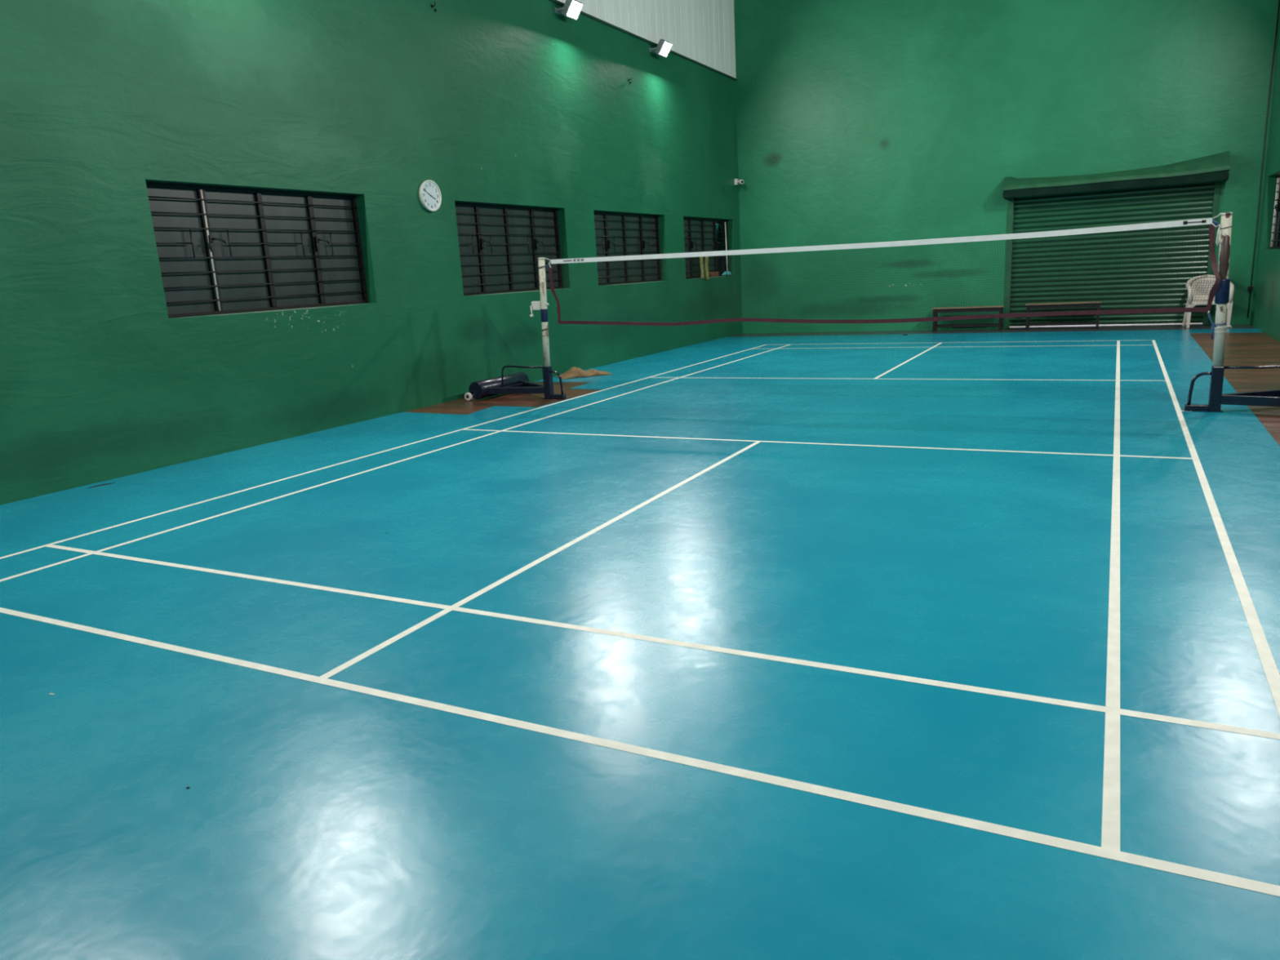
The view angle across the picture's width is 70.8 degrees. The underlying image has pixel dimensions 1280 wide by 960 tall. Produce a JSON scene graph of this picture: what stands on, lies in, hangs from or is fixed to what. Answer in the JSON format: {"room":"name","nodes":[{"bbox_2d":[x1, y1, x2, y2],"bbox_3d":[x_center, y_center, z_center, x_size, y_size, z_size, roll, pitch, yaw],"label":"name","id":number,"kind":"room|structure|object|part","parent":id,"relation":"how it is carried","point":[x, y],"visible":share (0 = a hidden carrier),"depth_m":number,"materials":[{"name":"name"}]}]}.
{"room":"sports hall","nodes":[
{"label":"sports hall","id":0,"kind":"room"},
{"bbox_2d":[0,0,742,505],"bbox_3d":[-2.721,-4.792,9.780,0.259,8.003,20.050,4,15,27],"label":"wall","id":1,"kind":"structure","parent":0,"point":[522,103],"depth_m":8.99,"materials":[{"name":"green paint"}]},
{"bbox_2d":[146,181,368,318],"bbox_3d":[-3.535,-2.181,8.549,0.123,1.120,2.460,4,15,27],"label":"window","id":2,"kind":"structure","parent":1,"relation":"in","point":[222,250],"depth_m":8.44,"materials":[{"name":"black metal"}]},
{"bbox_3d":[-3.995,-1.974,7.776,0.006,1.050,0.555,4,15,27],"label":"pane","id":3,"kind":"part","parent":2,"relation":"part of","materials":[{"name":"glass"}]},
{"bbox_3d":[-3.821,-2.036,8.011,0.019,1.045,0.019,4,15,27],"label":"steel rod","id":4,"kind":"part","parent":2,"relation":"part of","materials":[{"name":"silver metal"}]},
{"bbox_3d":[-3.713,-2.112,8.305,0.006,1.050,0.555,4,15,27],"label":"pane","id":5,"kind":"part","parent":2,"relation":"part of","materials":[{"name":"glass"}]},
{"bbox_2d":[148,195,356,208],"bbox_3d":[-3.548,-2.602,8.447,0.015,0.015,2.440,4,15,27],"label":"grille","id":6,"kind":"object","parent":2,"relation":"attached to","point":[202,199],"depth_m":8.42,"materials":[{"name":"black metal"}]},
{"bbox_2d":[151,211,358,220],"bbox_3d":[-3.542,-2.481,8.475,0.015,0.015,2.440,4,15,27],"label":"grille","id":7,"kind":"object","parent":2,"relation":"attached to","point":[204,215],"depth_m":8.45,"materials":[{"name":"black metal"}]},
{"bbox_2d":[153,226,362,259],"bbox_3d":[-3.529,-2.240,8.531,0.015,0.263,2.440,4,15,27],"label":"grille","id":8,"kind":"object","parent":2,"relation":"attached to","point":[208,237],"depth_m":8.52,"materials":[{"name":"black metal"}]},
{"bbox_2d":[160,266,364,274],"bbox_3d":[-3.516,-1.999,8.586,0.015,0.015,2.440,4,15,27],"label":"grille","id":9,"kind":"object","parent":2,"relation":"attached to","point":[213,270],"depth_m":8.57,"materials":[{"name":"black metal"}]},
{"bbox_2d":[163,279,365,288],"bbox_3d":[-3.509,-1.879,8.614,0.015,0.015,2.440,4,15,27],"label":"grille","id":10,"kind":"object","parent":2,"relation":"attached to","point":[215,285],"depth_m":8.60,"materials":[{"name":"black metal"}]},
{"bbox_2d":[165,290,366,304],"bbox_3d":[-3.502,-1.758,8.642,0.015,0.015,2.440,4,15,27],"label":"grille","id":11,"kind":"object","parent":2,"relation":"attached to","point":[217,300],"depth_m":8.62,"materials":[{"name":"black metal"}]},
{"bbox_3d":[-3.431,-2.249,8.834,0.006,1.050,0.555,4,15,27],"label":"pane","id":12,"kind":"part","parent":2,"relation":"part of","materials":[{"name":"glass"}]},
{"bbox_3d":[-3.149,-2.387,9.363,0.006,1.050,0.555,4,15,27],"label":"pane","id":13,"kind":"part","parent":2,"relation":"part of","materials":[{"name":"grey glass"}]},
{"bbox_2d":[418,180,441,211],"bbox_3d":[-2.397,-3.243,10.283,0.052,0.344,0.344,4,15,27],"label":"wall clock","id":14,"kind":"object","parent":1,"relation":"attached to","point":[429,193],"visible":1,"depth_m":10.27,"materials":[{"name":"plastic"}]},
{"bbox_2d":[431,1,436,11],"bbox_3d":[-2.313,-5.349,10.176,0.056,0.086,0.084,4,15,27],"label":"wall hook","id":15,"kind":"object","parent":1,"relation":"attached to","point":[432,5],"visible":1,"depth_m":10.16,"materials":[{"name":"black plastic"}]},
{"bbox_2d":[454,201,562,295],"bbox_3d":[-1.724,-3.064,11.947,0.123,1.120,2.460,4,15,27],"label":"window","id":16,"kind":"structure","parent":1,"relation":"in","point":[500,246],"depth_m":11.89,"materials":[{"name":"black metal"}]},
{"bbox_3d":[-2.184,-2.857,11.174,0.006,1.050,0.555,4,15,27],"label":"pane","id":17,"kind":"part","parent":16,"relation":"part of","materials":[{"name":"grey glass"}]},
{"bbox_3d":[-1.903,-2.995,11.703,0.006,1.050,0.555,4,15,27],"label":"pane","id":18,"kind":"part","parent":16,"relation":"part of","materials":[{"name":"glass"}]},
{"bbox_2d":[460,262,548,265],"bbox_3d":[-1.705,-2.882,11.984,0.015,0.015,2.440,4,15,27],"label":"grille","id":19,"kind":"object","parent":16,"relation":"attached to","point":[479,263],"depth_m":11.85,"materials":[{"name":"black metal"}]},
{"bbox_2d":[455,211,558,217],"bbox_3d":[-1.738,-3.485,11.845,0.015,0.015,2.440,4,15,27],"label":"grille","id":20,"kind":"object","parent":16,"relation":"attached to","point":[477,214],"depth_m":11.85,"materials":[{"name":"black metal"}]},
{"bbox_2d":[457,222,558,226],"bbox_3d":[-1.731,-3.364,11.873,0.015,0.015,2.440,4,15,27],"label":"grille","id":21,"kind":"object","parent":16,"relation":"attached to","point":[476,224],"depth_m":11.97,"materials":[{"name":"black metal"}]},
{"bbox_2d":[457,232,560,255],"bbox_3d":[-1.718,-3.123,11.928,0.015,0.263,2.440,4,15,27],"label":"grille","id":22,"kind":"object","parent":16,"relation":"attached to","point":[492,243],"depth_m":12.04,"materials":[{"name":"black metal"}]},
{"bbox_2d":[462,270,559,275],"bbox_3d":[-1.698,-2.761,12.012,0.015,0.015,2.440,4,15,27],"label":"grille","id":23,"kind":"object","parent":16,"relation":"attached to","point":[482,273],"depth_m":11.98,"materials":[{"name":"black metal"}]},
{"bbox_2d":[462,279,562,285],"bbox_3d":[-1.692,-2.641,12.040,0.015,0.015,2.440,4,15,27],"label":"grille","id":24,"kind":"object","parent":16,"relation":"attached to","point":[495,282],"depth_m":12.02,"materials":[{"name":"black metal"}]},
{"bbox_3d":[-1.621,-3.132,12.232,0.006,1.050,0.555,4,15,27],"label":"pane","id":25,"kind":"part","parent":16,"relation":"part of","materials":[{"name":"glass"}]},
{"bbox_3d":[-1.339,-3.270,12.761,0.006,1.050,0.555,4,15,27],"label":"pane","id":26,"kind":"part","parent":16,"relation":"part of","materials":[{"name":"grey glass"}]},
{"bbox_2d":[554,0,583,20],"bbox_3d":[-0.967,-6.477,12.389,0.289,0.238,0.316,4,15,27],"label":"floodlight","id":27,"kind":"object","parent":1,"relation":"attached to","point":[571,9],"visible":1,"depth_m":12.32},
{"bbox_3d":[-0.899,-6.454,12.359,0.112,0.166,0.260,4,15,27],"label":"lit glass","id":28,"kind":"part","parent":27,"relation":"part of","materials":[{"name":"white glass"}]},
{"bbox_2d":[593,211,661,285],"bbox_3d":[-0.220,-3.797,14.768,0.123,1.120,2.440,4,15,27],"label":"window","id":29,"kind":"structure","parent":1,"relation":"in","point":[616,234],"depth_m":14.82,"materials":[{"name":"black metal"}]},
{"bbox_3d":[-0.677,-3.592,14.002,0.006,1.050,0.550,4,15,27],"label":"pane","id":30,"kind":"part","parent":29,"relation":"part of","materials":[{"name":"glass"}]},
{"bbox_3d":[-0.398,-3.728,14.526,0.006,1.050,0.550,4,15,27],"label":"pane","id":31,"kind":"part","parent":29,"relation":"part of","materials":[{"name":"grey glass"}]},
{"bbox_2d":[594,218,658,222],"bbox_3d":[-0.234,-4.218,14.666,0.015,0.015,2.420,4,15,27],"label":"grille","id":32,"kind":"object","parent":29,"relation":"attached to","point":[596,220],"depth_m":14.77,"materials":[{"name":"black metal"}]},
{"bbox_2d":[595,226,658,230],"bbox_3d":[-0.228,-4.097,14.694,0.015,0.015,2.420,4,15,27],"label":"grille","id":33,"kind":"object","parent":29,"relation":"attached to","point":[596,228],"depth_m":14.79,"materials":[{"name":"black metal"}]},
{"bbox_2d":[595,235,660,253],"bbox_3d":[-0.214,-3.856,14.750,0.015,0.263,2.420,4,15,27],"label":"grille","id":34,"kind":"object","parent":29,"relation":"attached to","point":[604,244],"depth_m":14.86,"materials":[{"name":"black metal"}]},
{"bbox_2d":[597,266,658,269],"bbox_3d":[-0.195,-3.494,14.833,0.015,0.015,2.420,4,15,27],"label":"grille","id":35,"kind":"object","parent":29,"relation":"attached to","point":[605,267],"depth_m":14.88,"materials":[{"name":"black metal"}]},
{"bbox_2d":[597,273,661,277],"bbox_3d":[-0.188,-3.374,14.861,0.015,0.015,2.420,4,15,27],"label":"grille","id":36,"kind":"object","parent":29,"relation":"attached to","point":[615,275],"depth_m":15.00,"materials":[{"name":"black metal"}]},
{"bbox_3d":[-0.118,-3.865,15.051,0.006,1.050,0.550,4,15,27],"label":"pane","id":37,"kind":"part","parent":29,"relation":"part of","materials":[{"name":"grey glass"}]},
{"bbox_2d":[615,258,660,261],"bbox_3d":[-0.201,-3.615,14.806,0.015,0.015,2.420,4,15,27],"label":"grille","id":38,"kind":"object","parent":29,"relation":"attached to","point":[650,260],"depth_m":15.34,"materials":[{"name":"black metal"}]},
{"bbox_3d":[0.161,-4.001,15.576,0.006,1.050,0.550,4,15,27],"label":"pane","id":39,"kind":"part","parent":29,"relation":"part of","materials":[{"name":"grey glass"}]},
{"bbox_2d":[548,0,737,80],"bbox_3d":[-2.658,-5.804,9.483,0.026,0.034,20.050,4,15,27],"label":"trim","id":40,"kind":"structure","parent":1,"relation":"attached to","point":[556,2],"depth_m":14.43,"materials":[{"name":"metal"}]},
{"bbox_2d":[648,38,672,57],"bbox_3d":[0.353,-7.121,14.866,0.289,0.238,0.316,4,15,27],"label":"floodlight","id":41,"kind":"object","parent":1,"relation":"attached to","point":[663,48],"visible":1,"depth_m":14.78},
{"bbox_3d":[0.421,-7.097,14.836,0.112,0.166,0.260,4,15,27],"label":"lit glass","id":42,"kind":"part","parent":41,"relation":"part of","materials":[{"name":"white glass"}]},
{"bbox_2d":[683,217,728,279],"bbox_3d":[1.258,-4.518,17.543,0.123,1.120,2.430,4,15,27],"label":"window","id":43,"kind":"structure","parent":1,"relation":"in","point":[700,233],"depth_m":17.44,"materials":[{"name":"black metal"}]},
{"bbox_3d":[0.803,-4.314,16.779,0.006,1.050,0.548,4,15,27],"label":"pane","id":44,"kind":"part","parent":43,"relation":"part of","materials":[{"name":"grey glass"}]},
{"bbox_3d":[1.081,-4.449,17.302,0.006,1.050,0.548,4,15,27],"label":"pane","id":45,"kind":"part","parent":43,"relation":"part of","materials":[{"name":"glass"}]},
{"bbox_2d":[684,223,724,226],"bbox_3d":[1.244,-4.939,17.441,0.015,0.015,2.410,4,15,27],"label":"grille","id":46,"kind":"object","parent":43,"relation":"attached to","point":[685,224],"depth_m":17.39,"materials":[{"name":"black metal"}]},
{"bbox_2d":[699,256,709,279],"bbox_3d":[1.196,-4.088,17.258,0.141,0.514,0.435,4,15,27],"label":"cloth","id":47,"kind":"object","parent":43,"relation":"hanging from","point":[706,260],"visible":0.77,"depth_m":17.25,"materials":[{"name":"yellow fabric"}]},
{"bbox_2d":[684,230,728,232],"bbox_3d":[1.251,-4.818,17.468,0.015,0.015,2.410,4,15,27],"label":"grille","id":48,"kind":"object","parent":43,"relation":"attached to","point":[685,231],"depth_m":17.45,"materials":[{"name":"black metal"}]},
{"bbox_2d":[684,237,728,252],"bbox_3d":[1.264,-4.577,17.524,0.015,0.263,2.410,4,15,27],"label":"grille","id":49,"kind":"object","parent":43,"relation":"attached to","point":[691,244],"depth_m":17.50,"materials":[{"name":"black metal"}]},
{"bbox_2d":[684,257,728,258],"bbox_3d":[1.277,-4.336,17.580,0.015,0.015,2.410,4,15,27],"label":"grille","id":50,"kind":"object","parent":43,"relation":"attached to","point":[685,257],"depth_m":17.42,"materials":[{"name":"black metal"}]},
{"bbox_2d":[685,269,728,272],"bbox_3d":[1.290,-4.095,17.635,0.015,0.015,2.410,4,15,27],"label":"grille","id":51,"kind":"object","parent":43,"relation":"attached to","point":[690,270],"depth_m":17.40,"materials":[{"name":"black metal"}]},
{"bbox_2d":[686,262,728,265],"bbox_3d":[1.284,-4.215,17.608,0.015,0.015,2.410,4,15,27],"label":"grille","id":52,"kind":"object","parent":43,"relation":"attached to","point":[695,264],"depth_m":17.79,"materials":[{"name":"black metal"}]},
{"bbox_3d":[1.359,-4.585,17.824,0.006,1.050,0.548,4,15,27],"label":"pane","id":53,"kind":"part","parent":43,"relation":"part of","materials":[{"name":"grey glass"}]},
{"bbox_2d":[708,271,719,277],"bbox_3d":[1.453,-4.069,17.828,0.100,0.095,0.340,4,15,27],"label":"brick","id":54,"kind":"object","parent":1,"relation":"on","point":[713,273],"visible":0.64,"depth_m":17.72,"materials":[{"name":"brown brick"}]},
{"bbox_2d":[721,222,731,275],"bbox_3d":[1.745,-4.689,18.282,0.121,1.054,0.445,4,15,27],"label":"mop","id":55,"kind":"object","parent":1,"relation":"on","point":[726,271],"visible":0.83,"depth_m":18.28,"materials":[{"name":"white plastic"}]},
{"bbox_3d":[1.752,-4.716,18.298,0.030,1.011,0.060,7,16,36],"label":"handle","id":56,"kind":"part","parent":55,"relation":"part of","materials":[{"name":"white plastic"}]},
{"bbox_2d":[734,178,743,185],"bbox_3d":[2.036,-6.082,18.362,0.194,0.120,0.156,4,15,27],"label":"security camera","id":57,"kind":"object","parent":1,"relation":"attached to","point":[737,181],"visible":1,"depth_m":18.33,"materials":[{"name":"white plastic"}]},
{"bbox_2d":[404,322,1279,445],"bbox_3d":[1.941,-0.715,9.169,9.660,0.147,21.950,4,15,27],"label":"floor","id":58,"kind":"structure","parent":0,"point":[1241,348],"depth_m":11.11,"materials":[{"name":"brown wood"}]},
{"bbox_2d":[464,257,566,400],"bbox_3d":[-1.362,-1.813,10.784,1.225,1.612,1.056,4,15,27],"label":"net post","id":59,"kind":"object","parent":58,"relation":"on","point":[516,383],"visible":1,"depth_m":10.59,"materials":[{"name":"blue metal"}]},
{"bbox_3d":[-1.479,-1.062,10.690,0.784,0.075,0.050,1,14,17],"label":"arm","id":60,"kind":"part","parent":59,"relation":"part of","materials":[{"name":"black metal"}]},
{"bbox_3d":[-1.392,-1.219,10.703,0.636,0.290,0.023,4,15,27],"label":"carrying rail","id":61,"kind":"part","parent":59,"relation":"part of","materials":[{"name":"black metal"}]},
{"bbox_3d":[-1.308,-1.147,11.010,0.050,0.075,0.945,-10,14,-26],"label":"arm","id":62,"kind":"part","parent":59,"relation":"part of","materials":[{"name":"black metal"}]},
{"bbox_2d":[542,365,553,398],"bbox_3d":[-1.076,-1.144,10.554,0.086,0.378,0.086,4,15,27],"label":"socket","id":63,"kind":"object","parent":59,"relation":"attached to","point":[548,388],"depth_m":10.52,"materials":[{"name":"blue metal"}]},
{"bbox_3d":[-0.972,-1.138,10.501,0.163,0.280,0.026,4,15,27],"label":"hoop handle","id":64,"kind":"part","parent":59,"relation":"part of","materials":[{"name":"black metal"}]},
{"bbox_2d":[0,328,1279,959],"bbox_3d":[1.409,-0.532,8.162,9.060,0.004,19.150,4,15,27],"label":"court","id":65,"kind":"object","parent":58,"relation":"on","point":[945,646],"visible":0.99,"depth_m":3.18,"materials":[{"name":"teal plastic"}]},
{"bbox_2d":[87,482,113,488],"bbox_3d":[-4.184,0.040,6.984,0.044,0.004,0.215,7,16,37],"label":"scrap","id":66,"kind":"object","parent":65,"relation":"on","point":[112,482],"visible":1,"depth_m":6.98,"materials":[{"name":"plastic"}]},
{"bbox_2d":[555,366,612,379],"bbox_3d":[-0.799,-1.546,12.760,0.776,0.138,0.475,-8,14,-18],"label":"burlap sack","id":67,"kind":"object","parent":65,"relation":"on","point":[573,372],"visible":1,"depth_m":12.63,"materials":[{"name":"beige fabric"}]},
{"bbox_2d":[1183,212,1279,412],"bbox_3d":[5.227,-1.384,7.384,1.225,1.609,1.056,4,15,27],"label":"net post","id":68,"kind":"object","parent":65,"relation":"on","point":[1264,397],"visible":1,"depth_m":7.39,"materials":[{"name":"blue metal"}]},
{"bbox_2d":[543,213,1222,339],"bbox_3d":[1.824,-1.837,8.808,6.522,1.005,0.098,4,15,27],"label":"net","id":69,"kind":"object","parent":68,"relation":"attached to","point":[1206,221],"visible":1,"depth_m":8.41,"materials":[{"name":"brown fabric"}]},
{"bbox_3d":[4.711,-1.323,7.414,0.082,0.138,0.015,9,18,42],"label":"tie cord","id":70,"kind":"part","parent":69,"relation":"part of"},
{"bbox_3d":[4.722,-1.219,7.431,0.018,0.116,0.014,4,15,27],"label":"tie cord","id":71,"kind":"part","parent":69,"relation":"part of","materials":[{"name":"blue fabric"}]},
{"bbox_3d":[4.661,-1.965,7.252,0.038,0.172,0.024,-10,15,-26],"label":"tie cord","id":72,"kind":"part","parent":69,"relation":"part of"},
{"bbox_3d":[4.705,-0.769,7.571,0.163,0.280,0.026,4,15,27],"label":"hoop handle","id":73,"kind":"part","parent":68,"relation":"part of","materials":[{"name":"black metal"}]},
{"bbox_3d":[4.818,-0.582,7.560,0.120,0.006,0.100,4,15,27],"label":"plate","id":74,"kind":"part","parent":68,"relation":"part of","materials":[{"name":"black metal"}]},
{"bbox_2d":[1208,365,1224,411],"bbox_3d":[4.808,-0.762,7.518,0.086,0.378,0.086,4,15,27],"label":"socket","id":75,"kind":"object","parent":68,"relation":"attached to","point":[1216,397],"depth_m":7.48,"materials":[{"name":"blue metal"}]},
{"bbox_3d":[5.141,-0.633,7.274,0.784,0.075,0.050,7,17,38],"label":"arm","id":76,"kind":"part","parent":68,"relation":"part of","materials":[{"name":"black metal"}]},
{"bbox_3d":[5.312,-0.718,7.593,0.945,0.075,0.050,-5,13,-7],"label":"arm","id":77,"kind":"part","parent":68,"relation":"part of","materials":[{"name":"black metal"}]},
{"bbox_3d":[5.119,-0.796,7.344,0.636,0.290,0.023,4,15,27],"label":"carrying rail","id":78,"kind":"part","parent":68,"relation":"part of","materials":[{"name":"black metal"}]},
{"bbox_2d":[931,305,1004,332],"bbox_3d":[6.122,-3.012,16.835,1.255,0.437,0.340,4,15,27],"label":"bench","id":79,"kind":"object","parent":58,"relation":"on","point":[997,308],"visible":0.91,"depth_m":16.74,"materials":[{"name":"brown wood"}]},
{"bbox_3d":[5.546,-3.009,16.992,0.040,0.421,0.040,4,15,27],"label":"leg","id":80,"kind":"part","parent":79,"relation":"part of","materials":[{"name":"black metal"}]},
{"bbox_3d":[5.665,-3.067,17.216,0.040,0.421,0.040,4,15,27],"label":"leg","id":81,"kind":"part","parent":79,"relation":"part of","materials":[{"name":"black metal"}]},
{"bbox_3d":[6.113,-3.176,16.798,1.123,0.069,0.284,4,15,27],"label":"apron rail","id":82,"kind":"part","parent":79,"relation":"part of","materials":[{"name":"brown wood"}]},
{"bbox_3d":[6.580,-2.942,16.459,0.040,0.421,0.040,4,15,27],"label":"leg","id":83,"kind":"part","parent":79,"relation":"part of","materials":[{"name":"black metal"}]},
{"bbox_3d":[6.699,-3.000,16.682,0.040,0.421,0.040,4,15,27],"label":"leg","id":84,"kind":"part","parent":79,"relation":"part of","materials":[{"name":"black metal"}]},
{"bbox_2d":[1025,301,1102,330],"bbox_3d":[7.550,-2.932,16.096,1.225,0.462,0.340,4,15,27],"label":"bench","id":85,"kind":"object","parent":58,"relation":"on","point":[1053,305],"visible":0.89,"depth_m":15.99,"materials":[{"name":"brown wood"}]},
{"bbox_3d":[6.987,-2.928,16.245,0.040,0.446,0.040,4,15,27],"label":"leg","id":86,"kind":"part","parent":85,"relation":"part of","materials":[{"name":"black metal"}]},
{"bbox_3d":[7.540,-3.107,16.055,1.093,0.069,0.284,4,15,27],"label":"apron rail","id":87,"kind":"part","parent":85,"relation":"part of","materials":[{"name":"brown wood"}]},
{"bbox_3d":[7.994,-2.862,15.726,0.040,0.446,0.040,4,15,27],"label":"leg","id":88,"kind":"part","parent":85,"relation":"part of","materials":[{"name":"black metal"}]},
{"bbox_2d":[1182,275,1234,328],"bbox_3d":[9.470,-2.986,15.025,0.672,0.845,0.548,3,14,23],"label":"plastic chair","id":89,"kind":"object","parent":58,"relation":"on","point":[1187,316],"visible":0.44,"depth_m":15.12,"materials":[{"name":"white plastic"}]},
{"bbox_3d":[9.332,-2.859,15.366,0.099,0.460,0.084,3,14,23],"label":"leg","id":90,"kind":"part","parent":89,"relation":"part of","materials":[{"name":"white plastic"}]},
{"bbox_3d":[9.124,-2.736,14.971,0.071,0.420,0.050,3,14,23],"label":"leg","id":91,"kind":"part","parent":89,"relation":"part of","materials":[{"name":"white plastic"}]},
{"bbox_3d":[9.266,-3.196,15.109,0.622,0.441,0.229,-13,16,-37],"label":"arm","id":92,"kind":"part","parent":89,"relation":"part of","materials":[{"name":"white plastic"}]},
{"bbox_3d":[9.537,-3.236,15.154,0.472,0.422,0.137,3,14,23],"label":"backrest","id":93,"kind":"part","parent":89,"relation":"part of","materials":[{"name":"white plastic"}]},
{"bbox_3d":[9.458,-2.964,15.001,0.482,0.058,0.441,3,14,23],"label":"seat","id":94,"kind":"part","parent":89,"relation":"part of","materials":[{"name":"white plastic"}]},
{"bbox_3d":[9.686,-3.177,14.927,0.229,0.441,0.622,-4,13,-3],"label":"arm","id":95,"kind":"part","parent":89,"relation":"part of","materials":[{"name":"white plastic"}]},
{"bbox_3d":[9.647,-2.712,14.745,0.071,0.420,0.050,3,14,23],"label":"leg","id":96,"kind":"part","parent":89,"relation":"part of","materials":[{"name":"white plastic"}]},
{"bbox_2d":[733,0,1279,333],"bbox_3d":[6.057,-6.792,16.382,9.560,8.003,0.250,4,15,27],"label":"wall","id":97,"kind":"structure","parent":0,"point":[859,121],"depth_m":16.56,"materials":[{"name":"green paint"}]},
{"bbox_2d":[1002,151,1230,328],"bbox_3d":[8.117,-4.069,15.670,3.400,2.800,0.439,4,15,27],"label":"rolling shutter","id":98,"kind":"object","parent":97,"relation":"attached to","point":[1064,211],"visible":0.82,"depth_m":15.74,"materials":[{"name":"green metal"}]},
{"bbox_3d":[6.789,-4.000,16.573,0.095,2.400,0.062,4,15,27],"label":"guide rail","id":99,"kind":"part","parent":98,"relation":"part of","materials":[{"name":"green metal"}]},
{"bbox_2d":[1002,151,1230,191],"bbox_3d":[8.034,-5.254,15.360,3.400,0.346,0.360,4,15,27],"label":"hood","id":100,"kind":"object","parent":98,"relation":"attached to","point":[1218,164],"depth_m":15.14,"materials":[{"name":"green paint"}]},
{"bbox_3d":[9.599,-3.817,15.123,0.080,2.400,0.062,4,15,27],"label":"guide rail","id":101,"kind":"part","parent":98,"relation":"part of","materials":[{"name":"metal"}]},
{"bbox_2d":[1247,0,1279,316],"bbox_3d":[9.961,-6.511,14.197,0.070,7.780,0.047,4,15,27],"label":"conduit","id":102,"kind":"object","parent":97,"relation":"attached to","point":[1250,287],"visible":1,"depth_m":14.52,"materials":[{"name":"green plastic"}]},
{"bbox_2d":[1249,24,1279,342],"bbox_3d":[5.612,-2.825,5.850,0.250,5.063,20.050,4,15,27],"label":"wall","id":103,"kind":"structure","parent":0,"point":[1265,308],"depth_m":13.96,"materials":[{"name":"green paint"}]},
{"bbox_2d":[1269,174,1279,248],"bbox_3d":[9.524,-3.981,13.277,0.123,1.120,2.430,4,15,27],"label":"window","id":104,"kind":"structure","parent":103,"relation":"in","point":[1275,232],"depth_m":14.15,"materials":[{"name":"black metal"}]},
{"bbox_2d":[1271,198,1279,217],"bbox_3d":[9.511,-4.042,13.268,0.015,0.263,2.410,4,15,27],"label":"grille","id":105,"kind":"object","parent":104,"relation":"attached to","point":[1276,208],"depth_m":14.12,"materials":[{"name":"black metal"}]},
{"bbox_3d":[9.979,-4.179,14.042,0.006,1.050,0.548,4,15,27],"label":"pane","id":106,"kind":"part","parent":104,"relation":"part of","materials":[{"name":"glass"}]},
{"label":"outside","id":107,"kind":"structure","parent":0,"visible":0},
{"bbox_3d":[-2.957,-2.993,12.727,0.050,3.203,24.100,4,15,27],"label":"wall","id":108,"kind":"structure","parent":107,"visible":0},
{"bbox_2d":[715,223,723,275],"bbox_3d":[1.954,-5.437,21.798,0.074,1.460,0.623,4,15,27],"label":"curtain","id":109,"kind":"object","parent":108,"relation":"hanging from","point":[718,228],"visible":0.28,"depth_m":21.69,"materials":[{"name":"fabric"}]}
]}

